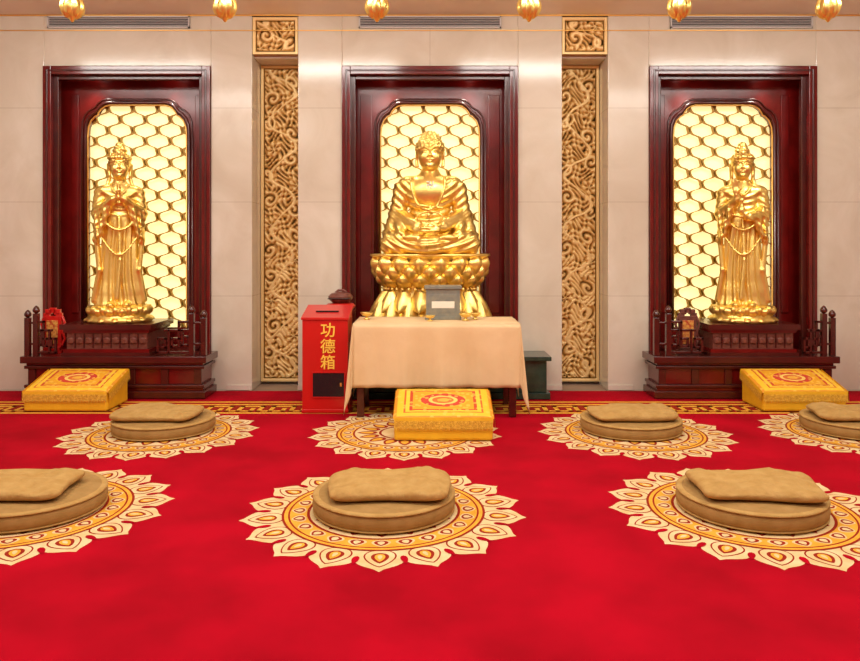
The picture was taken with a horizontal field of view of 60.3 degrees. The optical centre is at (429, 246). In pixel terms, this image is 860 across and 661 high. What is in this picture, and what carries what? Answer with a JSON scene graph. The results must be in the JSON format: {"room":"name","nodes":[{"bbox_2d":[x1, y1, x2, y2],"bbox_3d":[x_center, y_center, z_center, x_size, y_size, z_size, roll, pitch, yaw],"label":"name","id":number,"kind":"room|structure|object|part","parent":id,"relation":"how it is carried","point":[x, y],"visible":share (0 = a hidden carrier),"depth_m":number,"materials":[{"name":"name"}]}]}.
{"room":"house of worship","nodes":[
{"label":"house of worship","id":0,"kind":"room"},
{"bbox_2d":[0,16,859,390],"bbox_3d":[0.000,-0.439,7.805,12.000,3.762,0.790,0,0,0],"label":"wall","id":1,"kind":"structure","parent":0,"point":[235,71],"depth_m":7.41,"materials":[{"name":"beige stone"}]},
{"bbox_2d":[47,16,189,27],"bbox_3d":[-3.110,-2.245,7.398,1.420,0.120,0.020,0,0,0],"label":"air vent","id":2,"kind":"object","parent":1,"relation":"in","point":[52,21],"visible":1,"depth_m":7.40,"materials":[{"name":"metal"}]},
{"bbox_2d":[43,66,210,350],"bbox_3d":[-3.025,-0.188,7.572,1.666,3.235,0.415,0,0,0],"label":"niche","id":3,"kind":"object","parent":1,"relation":"attached to","point":[161,115],"visible":0.68,"depth_m":7.66,"materials":[{"name":"brown wood"}]},
{"bbox_3d":[-3.025,-0.352,7.655,1.160,2.365,0.040,0,0,0],"label":"opening moulding","id":4,"kind":"part","parent":3,"relation":"part of","materials":[{"name":"brown wood"}]},
{"bbox_3d":[-3.025,-0.330,7.770,1.570,2.680,0.020,0,0,0],"label":"backlight panel","id":5,"kind":"part","parent":3,"relation":"part of","materials":[{"name":"beige glass"}]},
{"bbox_2d":[253,17,297,55],"bbox_3d":[-1.550,-2.115,7.453,0.450,0.370,0.074,0,0,0],"label":"carved wall panel","id":6,"kind":"object","parent":1,"relation":"attached to","point":[265,43],"visible":1,"depth_m":7.42,"materials":[{"name":"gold metal"}]},
{"bbox_2d":[261,65,297,380],"bbox_3d":[-1.550,-0.247,7.813,0.450,3.315,0.074,0,0,0],"label":"carved wall panel","id":7,"kind":"object","parent":1,"relation":"attached to","point":[279,83],"visible":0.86,"depth_m":7.78,"materials":[{"name":"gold metal"}]},
{"bbox_2d":[359,16,500,27],"bbox_3d":[0.000,-2.245,7.398,1.420,0.120,0.020,0,0,0],"label":"air vent","id":8,"kind":"object","parent":1,"relation":"in","point":[364,21],"visible":1,"depth_m":7.40,"materials":[{"name":"metal"}]},
{"bbox_2d":[0,15,859,30],"bbox_3d":[0.000,-2.240,7.404,12.000,0.160,0.012,0,0,0],"label":"trim","id":9,"kind":"structure","parent":1,"relation":"attached to","point":[0,15],"depth_m":7.40,"materials":[{"name":"gold metal"}]},
{"bbox_2d":[227,385,632,389],"bbox_3d":[0.000,1.405,7.404,4.060,0.050,0.012,0,0,0],"label":"baseboard","id":10,"kind":"structure","parent":1,"relation":"attached to","point":[229,387],"depth_m":7.40,"materials":[{"name":"beige stone"}]},
{"bbox_2d":[342,66,517,325],"bbox_3d":[0.000,-0.390,7.572,1.756,2.830,0.415,0,0,0],"label":"niche","id":11,"kind":"object","parent":1,"relation":"attached to","point":[386,110],"visible":0.48,"depth_m":7.65,"materials":[{"name":"brown wood"}]},
{"bbox_3d":[0.000,-0.352,7.655,1.160,2.365,0.040,0,0,0],"label":"opening moulding","id":12,"kind":"part","parent":11,"relation":"part of","materials":[{"name":"brown wood"}]},
{"bbox_3d":[0.000,-0.330,7.770,1.660,2.680,0.020,0,0,0],"label":"backlight panel","id":13,"kind":"part","parent":11,"relation":"part of","materials":[{"name":"beige glass"}]},
{"bbox_2d":[562,65,598,380],"bbox_3d":[1.550,-0.247,7.813,0.450,3.315,0.074,0,0,0],"label":"carved wall panel","id":14,"kind":"object","parent":1,"relation":"attached to","point":[580,83],"visible":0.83,"depth_m":7.78,"materials":[{"name":"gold metal"}]},
{"bbox_2d":[562,17,606,55],"bbox_3d":[1.550,-2.115,7.453,0.450,0.370,0.074,0,0,0],"label":"carved wall panel","id":15,"kind":"object","parent":1,"relation":"attached to","point":[574,43],"visible":1,"depth_m":7.42,"materials":[{"name":"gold metal"}]},
{"bbox_2d":[649,66,816,350],"bbox_3d":[3.025,-0.188,7.572,1.666,3.235,0.415,0,0,0],"label":"niche","id":16,"kind":"object","parent":1,"relation":"attached to","point":[699,116],"visible":0.74,"depth_m":7.65,"materials":[{"name":"brown wood"}]},
{"bbox_3d":[3.025,-0.330,7.770,1.570,2.680,0.020,0,0,0],"label":"backlight panel","id":17,"kind":"part","parent":16,"relation":"part of","materials":[{"name":"beige glass"}]},
{"bbox_3d":[3.025,-0.352,7.655,1.160,2.365,0.040,0,0,0],"label":"opening moulding","id":18,"kind":"part","parent":16,"relation":"part of","materials":[{"name":"brown wood"}]},
{"bbox_2d":[670,16,812,27],"bbox_3d":[3.110,-2.245,7.398,1.420,0.120,0.020,0,0,0],"label":"air vent","id":19,"kind":"object","parent":1,"relation":"in","point":[689,21],"visible":0.93,"depth_m":7.40,"materials":[{"name":"metal"}]},
{"bbox_2d":[0,0,859,16],"bbox_3d":[0.000,-2.395,2.500,12.400,0.150,11.400,0,0,0],"label":"ceiling","id":20,"kind":"structure","parent":0,"point":[7,7],"depth_m":7.21,"materials":[{"name":"paint"}]},
{"bbox_2d":[59,0,84,21],"bbox_3d":[-2.800,-2.040,5.800,0.182,0.560,0.182,0,0,22],"label":"pendant lamp","id":21,"kind":"object","parent":20,"relation":"hanging from","point":[73,10],"visible":1,"depth_m":5.74,"materials":[{"name":"gold metal"}]},
{"bbox_2d":[212,0,236,21],"bbox_3d":[-1.605,-2.040,5.800,0.182,0.560,0.182,0,0,22],"label":"pendant lamp","id":22,"kind":"object","parent":20,"relation":"hanging from","point":[225,10],"visible":1,"depth_m":5.74,"materials":[{"name":"gold metal"}]},
{"bbox_2d":[364,0,389,21],"bbox_3d":[-0.415,-2.040,5.800,0.182,0.560,0.182,0,0,22],"label":"pendant lamp","id":23,"kind":"object","parent":20,"relation":"hanging from","point":[377,10],"visible":1,"depth_m":5.74,"materials":[{"name":"gold metal"}]},
{"bbox_2d":[516,0,541,21],"bbox_3d":[0.775,-2.040,5.800,0.182,0.560,0.182,0,0,22],"label":"pendant lamp","id":24,"kind":"object","parent":20,"relation":"hanging from","point":[528,10],"visible":1,"depth_m":5.74,"materials":[{"name":"gold metal"}]},
{"bbox_2d":[667,0,691,21],"bbox_3d":[1.950,-2.040,5.800,0.182,0.560,0.182,0,0,22],"label":"pendant lamp","id":25,"kind":"object","parent":20,"relation":"hanging from","point":[678,10],"visible":1,"depth_m":5.74,"materials":[{"name":"gold metal"}]},
{"bbox_2d":[815,0,841,21],"bbox_3d":[3.115,-2.040,5.800,0.182,0.560,0.182,0,0,22],"label":"pendant lamp","id":26,"kind":"object","parent":20,"relation":"hanging from","point":[826,10],"visible":1,"depth_m":5.75,"materials":[{"name":"gold metal"}]},
{"bbox_2d":[252,383,607,390],"bbox_3d":[0.000,1.486,2.650,12.000,0.088,11.300,0,0,0],"label":"floor","id":27,"kind":"structure","parent":0,"point":[263,386],"depth_m":7.61,"materials":[{"name":"stone"}]},
{"bbox_2d":[0,391,859,660],"bbox_3d":[0.000,1.436,2.205,11.960,0.011,10.370,0,0,0],"label":"carpet","id":28,"kind":"object","parent":27,"relation":"on","point":[560,541],"visible":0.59,"depth_m":3.48,"materials":[{"name":"red carpet"}]},
{"bbox_2d":[0,468,107,533],"bbox_3d":[-2.195,1.333,4.048,0.806,0.194,0.776,0,0,-6],"label":"cushion","id":29,"kind":"object","parent":28,"relation":"on","point":[30,499],"visible":1,"depth_m":3.88,"materials":[{"name":"beige fabric"}]},
{"bbox_2d":[0,468,84,500],"bbox_3d":[-2.265,1.279,4.000,0.662,0.086,0.429,0,1,-4],"label":"pillow","id":30,"kind":"object","parent":29,"relation":"on","point":[56,484],"depth_m":3.95,"materials":[{"name":"beige fabric"}]},
{"bbox_2d":[21,369,129,410],"bbox_3d":[-3.170,1.278,6.665,0.766,0.303,0.486,0,0,0],"label":"cushion","id":31,"kind":"object","parent":28,"relation":"on","point":[55,389],"visible":1,"depth_m":6.48,"materials":[{"name":"yellow fabric"}]},
{"bbox_2d":[20,347,217,398],"bbox_3d":[-2.980,1.230,7.295,1.750,0.400,0.670,0,0,0],"label":"platform","id":32,"kind":"object","parent":28,"relation":"on","point":[156,376],"visible":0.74,"depth_m":7.00,"materials":[{"name":"brown wood"}]},
{"bbox_2d":[24,306,56,355],"bbox_3d":[-3.693,0.792,7.030,0.309,0.475,0.065,0,0,0],"label":"railing","id":33,"kind":"object","parent":32,"relation":"on","point":[39,338],"visible":1,"depth_m":7.02,"materials":[{"name":"brown wood"}]},
{"bbox_2d":[40,308,66,353],"bbox_3d":[-3.660,0.810,7.200,0.255,0.440,0.100,0,0,0],"label":"tablet","id":34,"kind":"object","parent":32,"relation":"on","point":[51,322],"visible":0.73,"depth_m":7.18,"materials":[{"name":"red paint"}]},
{"bbox_2d":[59,318,173,355],"bbox_3d":[-3.060,0.880,7.287,0.860,0.300,0.625,0,0,0],"label":"pedestal","id":35,"kind":"object","parent":32,"relation":"on","point":[83,338],"visible":0.99,"depth_m":7.00,"materials":[{"name":"brown wood"}]},
{"bbox_2d":[83,142,154,323],"bbox_3d":[-3.050,-0.152,7.285,0.623,1.764,0.632,0,0,41],"label":"statue","id":36,"kind":"object","parent":35,"relation":"on","point":[119,213],"visible":1,"depth_m":7.17,"materials":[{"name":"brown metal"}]},
{"bbox_2d":[157,306,206,355],"bbox_3d":[-2.352,0.792,7.030,0.479,0.475,0.065,0,0,0],"label":"railing","id":37,"kind":"object","parent":32,"relation":"on","point":[191,343],"visible":1,"depth_m":7.02,"materials":[{"name":"brown wood"}]},
{"bbox_2d":[109,402,215,440],"bbox_3d":[-2.080,1.332,5.800,0.776,0.195,0.776,0,0,0],"label":"cushion","id":38,"kind":"object","parent":28,"relation":"on","point":[157,421],"visible":1,"depth_m":5.57,"materials":[{"name":"beige fabric"}]},
{"bbox_2d":[109,402,203,421],"bbox_3d":[-2.120,1.279,5.759,0.674,0.085,0.433,0,1,3],"label":"pillow","id":39,"kind":"object","parent":38,"relation":"on","point":[157,411],"depth_m":5.64,"materials":[{"name":"beige fabric"}]},
{"bbox_2d":[301,305,352,412],"bbox_3d":[-0.905,0.978,6.567,0.414,0.904,0.386,0,0,0],"label":"box","id":40,"kind":"object","parent":28,"relation":"on","point":[326,329],"visible":1,"depth_m":6.39,"materials":[{"name":"red paint"}]},
{"bbox_3d":[-0.875,1.188,6.382,0.290,0.221,0.016,0,0,0],"label":"door frame","id":41,"kind":"part","parent":40,"relation":"part of","materials":[{"name":"red paint"}]},
{"bbox_2d":[327,289,355,313],"bbox_3d":[-0.860,0.717,7.130,0.288,0.626,0.288,0,0,0],"label":"drum","id":42,"kind":"object","parent":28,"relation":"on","point":[337,298],"visible":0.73,"depth_m":7.05,"materials":[{"name":"brown wood"}]},
{"bbox_2d":[312,466,454,533],"bbox_3d":[-0.250,1.331,4.050,0.776,0.198,0.776,0,0,-2],"label":"cushion","id":43,"kind":"object","parent":28,"relation":"on","point":[357,500],"visible":1,"depth_m":3.82,"materials":[{"name":"beige fabric"}]},
{"bbox_2d":[328,466,450,501],"bbox_3d":[-0.219,1.277,4.010,0.669,0.090,0.431,0,1,-2],"label":"pillow","id":44,"kind":"object","parent":43,"relation":"on","point":[425,483],"depth_m":3.91,"materials":[{"name":"beige fabric"}]},
{"bbox_2d":[343,317,529,416],"bbox_3d":[0.055,1.034,6.510,1.543,0.791,0.763,0,0,0],"label":"table","id":45,"kind":"object","parent":28,"relation":"on","point":[386,352],"visible":0.98,"depth_m":6.19,"materials":[{"name":"beige fabric"}]},
{"bbox_2d":[360,312,372,319],"bbox_3d":[-0.560,0.608,6.550,0.116,0.062,0.116,0,0,0],"label":"cup","id":46,"kind":"object","parent":45,"relation":"on","point":[366,314],"visible":1,"depth_m":6.52,"materials":[{"name":"gold metal"}]},
{"bbox_2d":[425,315,434,320],"bbox_3d":[0.000,0.614,6.400,0.093,0.050,0.093,0,0,0],"label":"cup","id":47,"kind":"object","parent":45,"relation":"on","point":[426,316],"visible":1,"depth_m":6.38,"materials":[{"name":"gold metal"}]},
{"bbox_3d":[0.055,1.042,6.510,1.380,0.775,0.600,0,0,0],"label":"table frame","id":48,"kind":"part","parent":45,"relation":"part of","materials":[{"name":"brown wood"}]},
{"bbox_2d":[424,285,461,319],"bbox_3d":[0.115,0.490,6.620,0.330,0.298,0.230,0,0,0],"label":"box","id":49,"kind":"object","parent":45,"relation":"on","point":[442,301],"visible":0.94,"depth_m":6.52,"materials":[{"name":"grey metal"}]},
{"bbox_2d":[459,313,471,320],"bbox_3d":[0.310,0.608,6.450,0.116,0.062,0.116,0,0,0],"label":"cup","id":50,"kind":"object","parent":45,"relation":"on","point":[465,315],"visible":1,"depth_m":6.43,"materials":[{"name":"gold metal"}]},
{"bbox_2d":[471,312,480,319],"bbox_3d":[0.400,0.611,6.550,0.104,0.056,0.104,0,0,0],"label":"cup","id":51,"kind":"object","parent":45,"relation":"on","point":[475,314],"visible":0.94,"depth_m":6.52,"materials":[{"name":"gold metal"}]},
{"bbox_2d":[392,389,495,439],"bbox_3d":[0.100,1.278,5.685,0.766,0.303,0.486,0,0,0],"label":"cushion","id":52,"kind":"object","parent":28,"relation":"on","point":[419,414],"visible":1,"depth_m":5.47,"materials":[{"name":"yellow fabric"}]},
{"bbox_2d":[352,351,551,398],"bbox_3d":[0.000,1.230,7.280,2.280,0.400,0.680,0,0,0],"label":"plinth","id":53,"kind":"object","parent":28,"relation":"on","point":[535,361],"visible":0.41,"depth_m":6.98,"materials":[{"name":"green stone"}]},
{"bbox_2d":[368,253,491,316],"bbox_3d":[0.000,0.547,7.285,1.323,0.965,0.782,0,0,0],"label":"lotus throne","id":54,"kind":"object","parent":53,"relation":"on","point":[403,278],"visible":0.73,"depth_m":7.04,"materials":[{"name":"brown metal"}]},
{"bbox_2d":[380,131,480,253],"bbox_3d":[0.001,-0.539,7.246,0.971,1.208,0.676,0,0,0],"label":"statue","id":55,"kind":"object","parent":54,"relation":"on","point":[429,227],"visible":1,"depth_m":7.16,"materials":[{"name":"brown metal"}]},
{"bbox_2d":[580,403,682,440],"bbox_3d":[1.570,1.332,5.800,0.776,0.196,0.776,0,0,-2],"label":"cushion","id":56,"kind":"object","parent":28,"relation":"on","point":[618,421],"visible":1,"depth_m":5.57,"materials":[{"name":"beige fabric"}]},
{"bbox_2d":[587,403,678,421],"bbox_3d":[1.571,1.278,5.759,0.674,0.088,0.424,0,1,-3],"label":"pillow","id":57,"kind":"object","parent":56,"relation":"on","point":[611,412],"depth_m":5.64,"materials":[{"name":"beige fabric"}]},
{"bbox_2d":[642,347,839,398],"bbox_3d":[2.980,1.230,7.295,1.750,0.400,0.670,0,0,0],"label":"platform","id":58,"kind":"object","parent":28,"relation":"on","point":[675,376],"visible":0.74,"depth_m":7.00,"materials":[{"name":"brown wood"}]},
{"bbox_2d":[653,306,702,355],"bbox_3d":[2.352,0.792,7.030,0.479,0.475,0.065,0,0,0],"label":"railing","id":59,"kind":"object","parent":58,"relation":"on","point":[668,343],"visible":1,"depth_m":7.02,"materials":[{"name":"brown wood"}]},
{"bbox_2d":[674,308,699,350],"bbox_3d":[2.500,0.810,7.200,0.255,0.440,0.100,0,0,0],"label":"tablet","id":60,"kind":"object","parent":58,"relation":"on","point":[689,322],"visible":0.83,"depth_m":7.18,"materials":[{"name":"brown wood"}]},
{"bbox_2d":[697,318,800,355],"bbox_3d":[3.060,0.880,7.287,0.860,0.300,0.625,0,0,0],"label":"pedestal","id":61,"kind":"object","parent":58,"relation":"on","point":[719,339],"visible":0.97,"depth_m":7.00,"materials":[{"name":"brown wood"}]},
{"bbox_2d":[707,142,778,323],"bbox_3d":[3.070,-0.152,7.285,0.623,1.764,0.632,0,0,-41],"label":"statue","id":62,"kind":"object","parent":61,"relation":"on","point":[742,213],"visible":1,"depth_m":7.17,"materials":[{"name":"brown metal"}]},
{"bbox_2d":[803,306,835,355],"bbox_3d":[3.693,0.792,7.030,0.309,0.475,0.065,0,0,0],"label":"railing","id":63,"kind":"object","parent":58,"relation":"on","point":[820,338],"visible":1,"depth_m":7.02,"materials":[{"name":"brown wood"}]},
{"bbox_2d":[675,467,830,533],"bbox_3d":[1.750,1.334,4.050,0.776,0.191,0.776,0,0,13],"label":"cushion","id":64,"kind":"object","parent":28,"relation":"on","point":[768,500],"visible":1,"depth_m":3.82,"materials":[{"name":"beige fabric"}]},
{"bbox_2d":[685,467,829,502],"bbox_3d":[1.761,1.280,4.006,0.670,0.083,0.433,0,1,5],"label":"pillow","id":65,"kind":"object","parent":64,"relation":"on","point":[760,485],"depth_m":3.90,"materials":[{"name":"beige fabric"}]},
{"bbox_2d":[739,369,848,410],"bbox_3d":[3.260,1.278,6.665,0.766,0.303,0.486,0,0,0],"label":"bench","id":66,"kind":"object","parent":28,"relation":"on","point":[764,389],"visible":0.99,"depth_m":6.50,"materials":[{"name":"yellow fabric"}]},
{"bbox_2d":[799,402,859,439],"bbox_3d":[3.320,1.331,5.800,0.776,0.198,0.776,0,0,6],"label":"cushion","id":67,"kind":"object","parent":28,"relation":"on","point":[830,419],"visible":1,"depth_m":5.63,"materials":[{"name":"beige fabric"}]},
{"bbox_2d":[806,402,859,420],"bbox_3d":[3.316,1.278,5.759,0.670,0.089,0.430,0,1,6],"label":"pillow","id":68,"kind":"object","parent":67,"relation":"on","point":[818,411],"depth_m":5.69,"materials":[{"name":"beige fabric"}]}
]}

